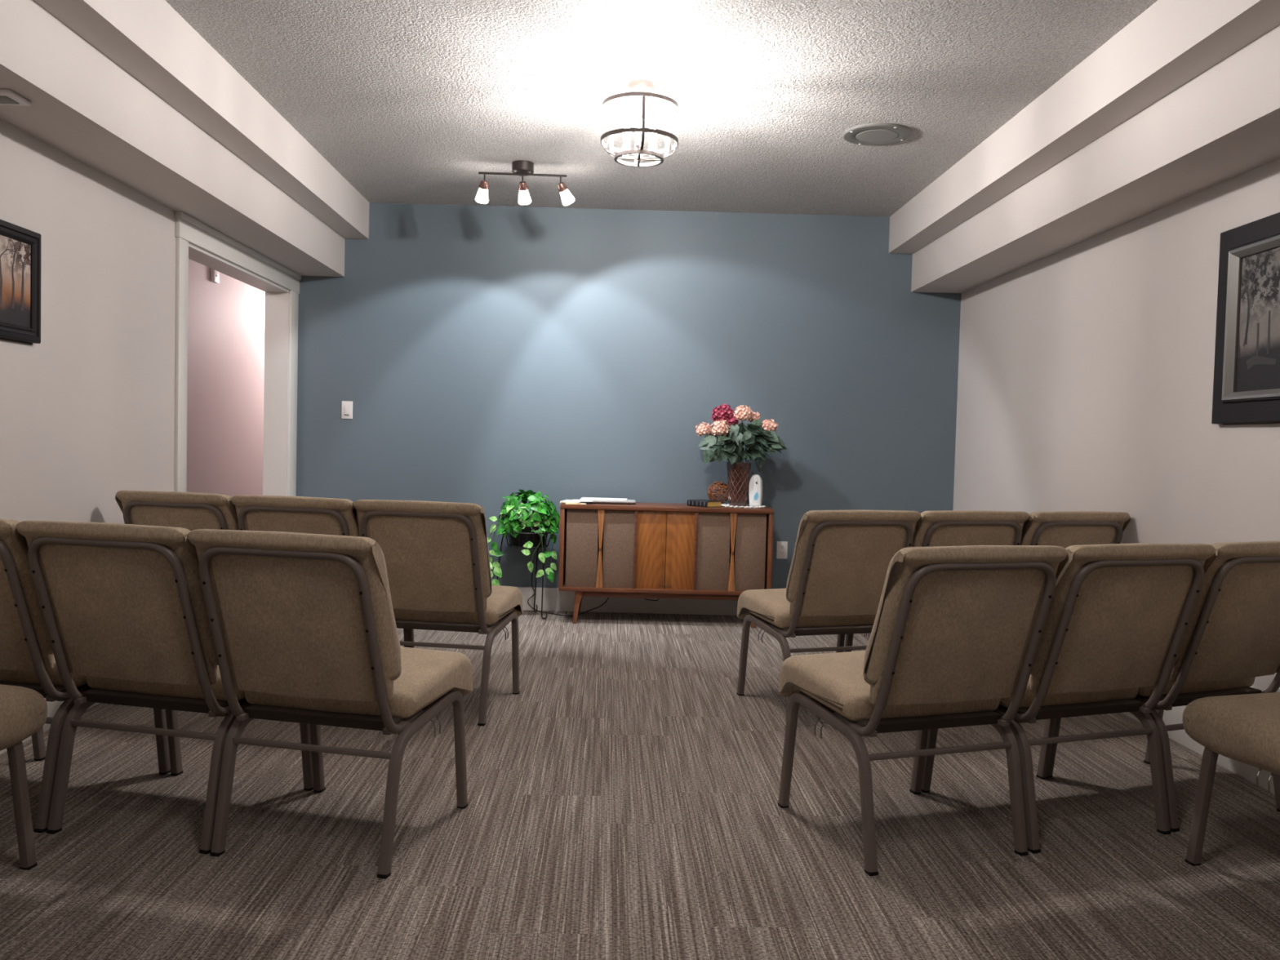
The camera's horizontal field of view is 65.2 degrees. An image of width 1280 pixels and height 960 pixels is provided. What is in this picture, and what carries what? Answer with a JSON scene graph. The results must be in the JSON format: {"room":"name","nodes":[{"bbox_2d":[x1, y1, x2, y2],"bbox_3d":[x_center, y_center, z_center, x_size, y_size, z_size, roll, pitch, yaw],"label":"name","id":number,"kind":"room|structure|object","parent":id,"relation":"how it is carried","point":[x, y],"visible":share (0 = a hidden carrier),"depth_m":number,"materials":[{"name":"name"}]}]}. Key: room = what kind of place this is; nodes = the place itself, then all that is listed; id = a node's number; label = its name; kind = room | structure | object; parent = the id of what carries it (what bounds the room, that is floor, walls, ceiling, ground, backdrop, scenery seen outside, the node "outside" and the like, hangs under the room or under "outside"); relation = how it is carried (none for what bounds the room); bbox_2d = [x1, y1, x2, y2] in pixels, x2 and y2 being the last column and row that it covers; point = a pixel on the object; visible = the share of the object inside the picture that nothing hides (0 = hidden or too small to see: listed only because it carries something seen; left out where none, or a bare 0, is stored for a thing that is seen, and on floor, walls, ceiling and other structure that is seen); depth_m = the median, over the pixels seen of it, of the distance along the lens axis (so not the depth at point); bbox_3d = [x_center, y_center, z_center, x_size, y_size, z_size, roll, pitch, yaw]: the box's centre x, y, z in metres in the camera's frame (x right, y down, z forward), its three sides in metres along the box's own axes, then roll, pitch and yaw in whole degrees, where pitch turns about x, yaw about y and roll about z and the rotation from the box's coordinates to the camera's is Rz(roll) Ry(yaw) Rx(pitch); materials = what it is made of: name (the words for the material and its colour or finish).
{"room":"funeral chapel","nodes":[
{"label":"funeral chapel","id":0,"kind":"room"},
{"bbox_2d":[0,119,176,524],"bbox_3d":[-2.267,-0.398,3.824,0.140,2.655,12.600,1,2,-2],"label":"wall","id":1,"kind":"structure","parent":0,"point":[87,410],"depth_m":3.96,"materials":[{"name":"beige paint"}]},
{"bbox_2d":[0,219,40,344],"bbox_3d":[-2.158,-0.675,3.341,0.034,0.398,0.520,1,2,-2],"label":"framed picture","id":2,"kind":"object","parent":1,"relation":"attached to","point":[20,246],"visible":1,"depth_m":3.48,"materials":[{"name":"black wood"}]},
{"bbox_2d":[0,235,30,328],"bbox_3d":[-2.158,-0.678,3.341,0.006,0.292,0.420,1,2,-2],"label":"print","id":3,"kind":"object","parent":2,"relation":"attached to","point":[15,250],"depth_m":3.46,"materials":[{"name":"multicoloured paper"}]},
{"bbox_2d":[0,697,100,754],"bbox_3d":[-2.144,0.955,1.203,0.015,0.152,7.255,1,2,-2],"label":"baseboard","id":4,"kind":"structure","parent":1,"relation":"attached to","point":[52,707],"depth_m":3.75,"materials":[{"name":"white paint"}]},
{"bbox_2d":[0,0,345,276],"bbox_3d":[-1.963,-1.290,2.032,0.315,0.249,9.072,1,2,-2],"label":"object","id":5,"kind":"structure","parent":1,"relation":"attached to","point":[85,106],"depth_m":3.82,"materials":[{"name":"beige paint"}]},
{"bbox_2d":[0,88,31,106],"bbox_3d":[-2.001,-1.199,3.135,0.120,0.017,0.120,1,2,-2],"label":"air vent","id":6,"kind":"object","parent":5,"relation":"attached to","point":[7,97],"visible":1,"depth_m":3.13,"materials":[{"name":"white plastic"}]},
{"bbox_2d":[0,95,19,104],"bbox_3d":[-2.001,-1.193,3.135,0.070,0.005,0.070,1,2,-2],"label":"grille","id":7,"kind":"object","parent":6,"relation":"attached to","point":[4,100],"depth_m":3.14,"materials":[{"name":"grey metal"}]},
{"bbox_2d":[33,0,368,239],"bbox_3d":[-1.879,-1.531,2.026,0.471,0.238,9.072,1,2,-2],"label":"trim","id":8,"kind":"structure","parent":1,"relation":"attached to","point":[149,40],"depth_m":4.03,"materials":[{"name":"beige paint"}]},
{"bbox_2d":[173,236,298,496],"bbox_3d":[-2.249,-0.166,5.696,0.018,2.052,1.813,1,2,-2],"label":"trim","id":9,"kind":"structure","parent":1,"relation":"attached to","point":[182,245],"depth_m":4.84,"materials":[{"name":"white paint"}]},
{"bbox_2d":[174,211,301,293],"bbox_3d":[-2.213,-1.246,5.648,0.034,0.117,1.836,1,2,-2],"label":"trim","id":10,"kind":"structure","parent":1,"relation":"attached to","point":[197,233],"depth_m":5.39,"materials":[{"name":"white paint"}]},
{"bbox_2d":[188,243,289,496],"bbox_3d":[-2.329,-0.168,5.674,0.150,2.054,1.581,1,2,-2],"label":"trim","id":11,"kind":"structure","parent":1,"relation":"attached to","point":[277,297],"depth_m":6.42,"materials":[{"name":"white paint"}]},
{"bbox_2d":[186,258,265,497],"bbox_3d":[-3.442,-0.586,6.786,0.100,2.750,6.600,1,2,-2],"label":"wall","id":12,"kind":"structure","parent":0,"point":[225,387],"depth_m":8.27,"materials":[{"name":"pink paint"}]},
{"bbox_2d":[210,268,219,283],"bbox_3d":[-3.384,-1.630,7.969,0.034,0.110,0.110,1,2,-2],"label":"wall sensor","id":13,"kind":"object","parent":12,"relation":"attached to","point":[215,275],"visible":0.75,"depth_m":7.93,"materials":[{"name":"white plastic"}]},
{"bbox_2d":[296,202,960,588],"bbox_3d":[-0.023,-0.447,6.667,4.515,2.655,0.120,1,2,0],"label":"wall","id":14,"kind":"structure","parent":0,"point":[482,355],"depth_m":6.59,"materials":[{"name":"blue paint"}]},
{"bbox_2d":[341,400,352,418],"bbox_3d":[-1.931,-0.462,6.592,0.073,0.116,0.011,1,2,0],"label":"light switch","id":15,"kind":"object","parent":14,"relation":"attached to","point":[347,406],"visible":1,"depth_m":6.59,"materials":[{"name":"white plastic"}]},
{"bbox_2d":[515,586,737,615],"bbox_3d":[-0.113,0.805,6.646,4.353,0.152,0.015,1,2,0],"label":"baseboard","id":16,"kind":"structure","parent":14,"relation":"attached to","point":[553,599],"depth_m":6.64,"materials":[{"name":"white paint"}]},
{"bbox_2d":[776,541,787,559],"bbox_3d":[0.943,0.466,6.641,0.071,0.116,0.010,1,2,0],"label":"power outlet","id":17,"kind":"object","parent":14,"relation":"attached to","point":[782,546],"visible":1,"depth_m":6.64,"materials":[{"name":"white plastic"}]},
{"bbox_2d":[779,545,784,555],"bbox_3d":[0.943,0.466,6.638,0.033,0.067,0.004,1,2,0],"label":"receptacle","id":18,"kind":"object","parent":17,"relation":"attached to","point":[781,550],"depth_m":6.64,"materials":[{"name":"white plastic"}]},
{"bbox_2d":[0,609,1279,959],"bbox_3d":[0.003,1.100,2.185,4.651,0.100,9.361,1,2,-2],"label":"floor","id":19,"kind":"structure","parent":0,"point":[623,803],"depth_m":2.86,"materials":[{"name":"carpet"}]},
{"bbox_2d":[0,684,47,870],"bbox_3d":[-1.850,0.554,2.303,0.570,0.886,0.704,2,2,10],"label":"chair","id":20,"kind":"object","parent":19,"relation":"on","point":[23,710],"visible":1,"depth_m":2.51,"materials":[{"name":"brown fabric"}]},
{"bbox_2d":[0,518,170,832],"bbox_3d":[-1.858,0.527,3.043,0.523,0.886,0.694,2,2,12],"label":"chair","id":21,"kind":"object","parent":19,"relation":"on","point":[27,659],"visible":0.58,"depth_m":2.80,"materials":[{"name":"brown fabric"}]},
{"bbox_2d":[15,520,313,853],"bbox_3d":[-1.345,0.544,2.932,0.523,0.886,0.694,2,2,13],"label":"chair","id":22,"kind":"object","parent":19,"relation":"on","point":[123,608],"visible":0.78,"depth_m":2.69,"materials":[{"name":"brown fabric"}]},
{"bbox_2d":[115,489,239,531],"bbox_3d":[-1.828,0.478,4.356,0.523,0.886,0.694,2,2,12],"label":"chair","id":23,"kind":"object","parent":19,"relation":"on","point":[191,511],"visible":0.17,"depth_m":4.03,"materials":[{"name":"brown fabric"}]},
{"bbox_2d":[229,494,409,647],"bbox_3d":[-1.323,0.495,4.253,0.523,0.886,0.694,2,2,10],"label":"chair","id":24,"kind":"object","parent":19,"relation":"on","point":[300,514],"visible":0.27,"depth_m":3.92,"materials":[{"name":"brown fabric"}]},
{"bbox_2d":[186,528,472,879],"bbox_3d":[-0.837,0.561,2.810,0.523,0.886,0.694,2,2,13],"label":"chair","id":25,"kind":"object","parent":19,"relation":"on","point":[304,624],"visible":1,"depth_m":2.58,"materials":[{"name":"brown fabric"}]},
{"bbox_2d":[351,499,522,725],"bbox_3d":[-0.824,0.511,4.174,0.523,0.886,0.694,2,2,8],"label":"chair","id":26,"kind":"object","parent":19,"relation":"on","point":[436,553],"visible":0.72,"depth_m":3.92,"materials":[{"name":"brown fabric"}]},
{"bbox_2d":[497,491,551,618],"bbox_3d":[-0.759,0.470,6.413,0.392,0.799,0.320,1,2,-2],"label":"plant stand","id":27,"kind":"object","parent":19,"relation":"on","point":[518,533],"visible":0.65,"depth_m":6.33,"materials":[{"name":"black metal"}]},
{"bbox_2d":[487,489,559,585],"bbox_3d":[-0.747,0.385,6.391,0.472,0.649,0.362,2,2,5],"label":"pothos","id":28,"kind":"object","parent":27,"relation":"on","point":[523,518],"visible":0.95,"depth_m":6.29,"materials":[{"name":"green plant"}]},
{"bbox_2d":[508,522,551,546],"bbox_3d":[-0.716,0.352,6.405,0.286,0.132,0.286,1,2,-2],"label":"pot","id":29,"kind":"object","parent":27,"relation":"on","point":[522,527],"depth_m":6.29,"materials":[{"name":"black plastic"}]},
{"bbox_2d":[527,559,573,616],"bbox_3d":[-0.576,0.702,6.517,0.360,0.338,0.053,3,2,30],"label":"cable","id":30,"kind":"object","parent":19,"relation":"on","point":[532,559],"visible":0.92,"depth_m":6.58,"materials":[{"name":"black plastic"}]},
{"bbox_2d":[558,502,773,627],"bbox_3d":[0.157,0.528,6.382,1.315,0.739,0.424,1,2,0],"label":"base cabinet","id":31,"kind":"object","parent":19,"relation":"on","point":[637,549],"visible":0.92,"depth_m":6.19,"materials":[{"name":"brown wood"}]},
{"bbox_2d":[564,502,586,504],"bbox_3d":[-0.417,0.144,6.287,0.127,0.006,0.192,1,2,-14],"label":"booklet","id":32,"kind":"object","parent":31,"relation":"on","point":[564,503],"visible":0.53,"depth_m":6.20,"materials":[{"name":"white paper"}]},
{"bbox_2d":[560,499,583,503],"bbox_3d":[-0.422,0.135,6.296,0.127,0.010,0.192,2,2,8],"label":"booklet","id":33,"kind":"object","parent":32,"relation":"on","point":[565,500],"visible":0.85,"depth_m":6.21,"materials":[{"name":"white paper"}]},
{"bbox_2d":[572,499,592,502],"bbox_3d":[-0.362,0.130,6.303,0.120,0.003,0.180,1,2,-6],"label":"paper sheet","id":34,"kind":"object","parent":33,"relation":"on","point":[578,500],"visible":0.86,"depth_m":6.25,"materials":[{"name":"white paper"}]},
{"bbox_2d":[573,596,608,615],"bbox_3d":[-0.310,0.773,6.426,0.225,0.182,0.209,3,3,33],"label":"cable","id":35,"kind":"object","parent":31,"relation":"hanging from","point":[582,597],"visible":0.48,"depth_m":6.37,"materials":[{"name":"black plastic"}]},
{"bbox_2d":[590,499,635,504],"bbox_3d":[-0.180,0.139,6.393,0.300,0.020,0.210,1,2,-2],"label":"laptop","id":36,"kind":"object","parent":31,"relation":"on","point":[628,501],"visible":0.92,"depth_m":6.29,"materials":[{"name":"silver metal"}]},
{"bbox_2d":[580,497,627,501],"bbox_3d":[-0.230,0.123,6.412,0.295,0.007,0.190,2,2,1],"label":"folder","id":37,"kind":"object","parent":36,"relation":"on","point":[582,498],"visible":1,"depth_m":6.35,"materials":[{"name":"white paper"}]},
{"bbox_2d":[687,499,721,507],"bbox_3d":[0.406,0.148,6.320,0.138,0.038,0.175,0,3,-42],"label":"bible","id":38,"kind":"object","parent":31,"relation":"on","point":[700,503],"visible":1,"depth_m":6.27,"materials":[{"name":"brown leather"}]},
{"bbox_2d":[707,481,728,503],"bbox_3d":[0.513,0.084,6.489,0.148,0.146,0.150,1,2,-2],"label":"ball","id":39,"kind":"object","parent":31,"relation":"on","point":[713,486],"visible":0.84,"depth_m":6.45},
{"bbox_2d":[720,503,765,508],"bbox_3d":[0.651,0.166,6.363,0.298,0.013,0.242,1,2,-2],"label":"doily","id":40,"kind":"object","parent":31,"relation":"on","point":[722,504],"visible":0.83,"depth_m":6.28,"materials":[{"name":"white fabric"}]},
{"bbox_2d":[726,462,751,506],"bbox_3d":[0.627,0.026,6.378,0.140,0.276,0.140,1,2,-22],"label":"vase","id":41,"kind":"object","parent":40,"relation":"on","point":[738,473],"visible":0.99,"depth_m":6.33,"materials":[{"name":"glass"}]},
{"bbox_2d":[695,403,786,468],"bbox_3d":[0.637,-0.227,6.353,0.588,0.515,0.333,1,2,-2],"label":"flower bouquet","id":42,"kind":"object","parent":41,"relation":"in","point":[726,437],"visible":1,"depth_m":6.29,"materials":[{"name":"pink plant"}]},
{"bbox_2d":[748,474,762,506],"bbox_3d":[0.736,0.067,6.356,0.084,0.204,0.067,2,2,14],"label":"air freshener","id":43,"kind":"object","parent":40,"relation":"on","point":[755,487],"visible":0.98,"depth_m":6.33,"materials":[{"name":"white plastic"}]},
{"bbox_2d":[753,492,758,500],"bbox_3d":[0.735,0.102,6.326,0.029,0.054,0.002,2,2,14],"label":"print","id":44,"kind":"object","parent":43,"relation":"attached to","point":[755,494],"depth_m":6.33,"materials":[{"name":"blue"}]},
{"bbox_2d":[736,510,921,718],"bbox_3d":[0.788,0.548,4.302,0.523,0.886,0.694,1,2,-18],"label":"chair","id":45,"kind":"object","parent":19,"relation":"on","point":[841,560],"visible":0.73,"depth_m":4.06,"materials":[{"name":"brown fabric"}]},
{"bbox_2d":[777,545,1068,875],"bbox_3d":[0.789,0.599,2.920,0.523,0.886,0.694,1,2,-19],"label":"chair","id":46,"kind":"object","parent":19,"relation":"on","point":[957,631],"visible":1,"depth_m":2.69,"materials":[{"name":"brown fabric"}]},
{"bbox_2d":[844,510,1030,652],"bbox_3d":[1.290,0.554,4.464,0.523,0.886,0.694,1,2,-17],"label":"chair","id":47,"kind":"object","parent":19,"relation":"on","point":[946,527],"visible":0.2,"depth_m":4.14,"materials":[{"name":"brown fabric"}]},
{"bbox_2d":[920,542,1215,853],"bbox_3d":[1.285,0.605,3.100,0.523,0.886,0.694,1,2,-20],"label":"chair","id":48,"kind":"object","parent":19,"relation":"on","point":[1118,617],"visible":0.77,"depth_m":2.86,"materials":[{"name":"brown fabric"}]},
{"bbox_2d":[1019,511,1130,548],"bbox_3d":[1.779,0.562,4.602,0.523,0.886,0.694,1,2,-19],"label":"chair","id":49,"kind":"object","parent":19,"relation":"on","point":[1064,529],"visible":0.25,"depth_m":4.27,"materials":[{"name":"brown fabric"}]},
{"bbox_2d":[1048,541,1279,831],"bbox_3d":[1.772,0.610,3.294,0.523,0.886,0.694,1,2,-22],"label":"chair","id":50,"kind":"object","parent":19,"relation":"on","point":[1231,639],"visible":0.43,"depth_m":3.03,"materials":[{"name":"brown fabric"}]},
{"bbox_2d":[1182,692,1279,866],"bbox_3d":[1.853,0.641,2.534,0.570,0.886,0.704,1,2,-14],"label":"chair","id":51,"kind":"object","parent":19,"relation":"on","point":[1245,728],"visible":1,"depth_m":2.66,"materials":[{"name":"brown fabric"}]},
{"bbox_2d":[164,0,1157,216],"bbox_3d":[0.074,-1.652,2.082,4.651,0.100,9.361,1,2,-2],"label":"ceiling","id":52,"kind":"structure","parent":0,"point":[407,100],"depth_m":4.24,"materials":[{"name":"white paint"}]},
{"bbox_2d":[475,160,574,205],"bbox_3d":[-0.638,-1.639,5.541,0.553,0.221,0.150,1,2,-2],"label":"track light","id":53,"kind":"object","parent":52,"relation":"attached to","point":[522,168],"visible":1,"depth_m":5.52,"materials":[{"name":"grey metal"}]},
{"bbox_2d":[600,79,678,167],"bbox_3d":[-0.001,-1.519,4.267,0.332,0.333,0.332,1,2,-2],"label":"ceiling lamp","id":54,"kind":"object","parent":52,"relation":"attached to","point":[635,87],"visible":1,"depth_m":4.25,"materials":[{"name":"glass"}]},
{"bbox_2d":[622,123,631,157],"bbox_3d":[-0.056,-1.460,4.301,0.038,0.150,0.038,1,2,-2],"label":"bulb","id":55,"kind":"object","parent":54,"relation":"attached to","point":[627,135],"depth_m":4.29,"materials":[{"name":"white glass"}]},
{"bbox_2d":[635,116,641,149],"bbox_3d":[-0.003,-1.455,4.208,0.038,0.150,0.038,1,2,-2],"label":"bulb","id":56,"kind":"object","parent":54,"relation":"attached to","point":[638,123],"depth_m":4.20,"materials":[{"name":"white glass"}]},
{"bbox_2d":[647,124,656,158],"bbox_3d":[0.052,-1.457,4.300,0.038,0.150,0.038,1,2,-2],"label":"bulb","id":57,"kind":"object","parent":54,"relation":"attached to","point":[651,136],"depth_m":4.29,"materials":[{"name":"white glass"}]},
{"bbox_2d":[842,123,912,145],"bbox_3d":[1.149,-1.671,4.846,0.330,0.013,0.330,1,2,-2],"label":"ceiling speaker","id":58,"kind":"object","parent":52,"relation":"attached to","point":[871,134],"visible":1,"depth_m":4.82,"materials":[{"name":"grey paint"}]},
{"bbox_2d":[856,129,897,142],"bbox_3d":[1.149,-1.666,4.846,0.200,0.002,0.200,1,2,-2],"label":"grille","id":59,"kind":"object","parent":58,"relation":"attached to","point":[862,135],"depth_m":4.84,"materials":[{"name":"grey metal"}]},
{"bbox_2d":[952,158,1279,706],"bbox_3d":[2.292,-0.221,2.193,0.140,2.655,9.065,1,2,-2],"label":"wall","id":60,"kind":"structure","parent":0,"point":[1086,378],"depth_m":4.46,"materials":[{"name":"beige paint"}]},
{"bbox_2d":[888,0,1279,253],"bbox_3d":[2.011,-1.434,2.095,0.487,0.238,8.977,1,2,-2],"label":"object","id":61,"kind":"structure","parent":60,"relation":"attached to","point":[1171,43],"depth_m":3.85,"materials":[{"name":"beige paint"}]},
{"bbox_2d":[911,24,1279,293],"bbox_3d":[2.084,-1.189,2.104,0.330,0.249,8.973,1,2,-2],"label":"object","id":62,"kind":"structure","parent":60,"relation":"attached to","point":[1223,124],"depth_m":3.92,"materials":[{"name":"beige paint"}]},
{"bbox_2d":[1121,706,1275,794],"bbox_3d":[2.184,1.030,2.188,0.015,0.152,8.965,1,2,-2],"label":"baseboard","id":63,"kind":"structure","parent":60,"relation":"attached to","point":[1175,716],"depth_m":3.79,"materials":[{"name":"white paint"}]},
{"bbox_2d":[1211,212,1279,425],"bbox_3d":[2.172,-0.546,3.246,0.050,0.716,1.000,1,2,-1],"label":"framed picture","id":64,"kind":"object","parent":60,"relation":"attached to","point":[1246,382],"visible":1,"depth_m":3.56,"materials":[{"name":"black wood"}]},
{"bbox_2d":[1235,246,1279,391],"bbox_3d":[2.181,-0.547,3.246,0.006,0.512,0.800,1,2,-1],"label":"print","id":65,"kind":"object","parent":64,"relation":"attached to","point":[1257,271],"depth_m":3.52,"materials":[{"name":"grey paper"}]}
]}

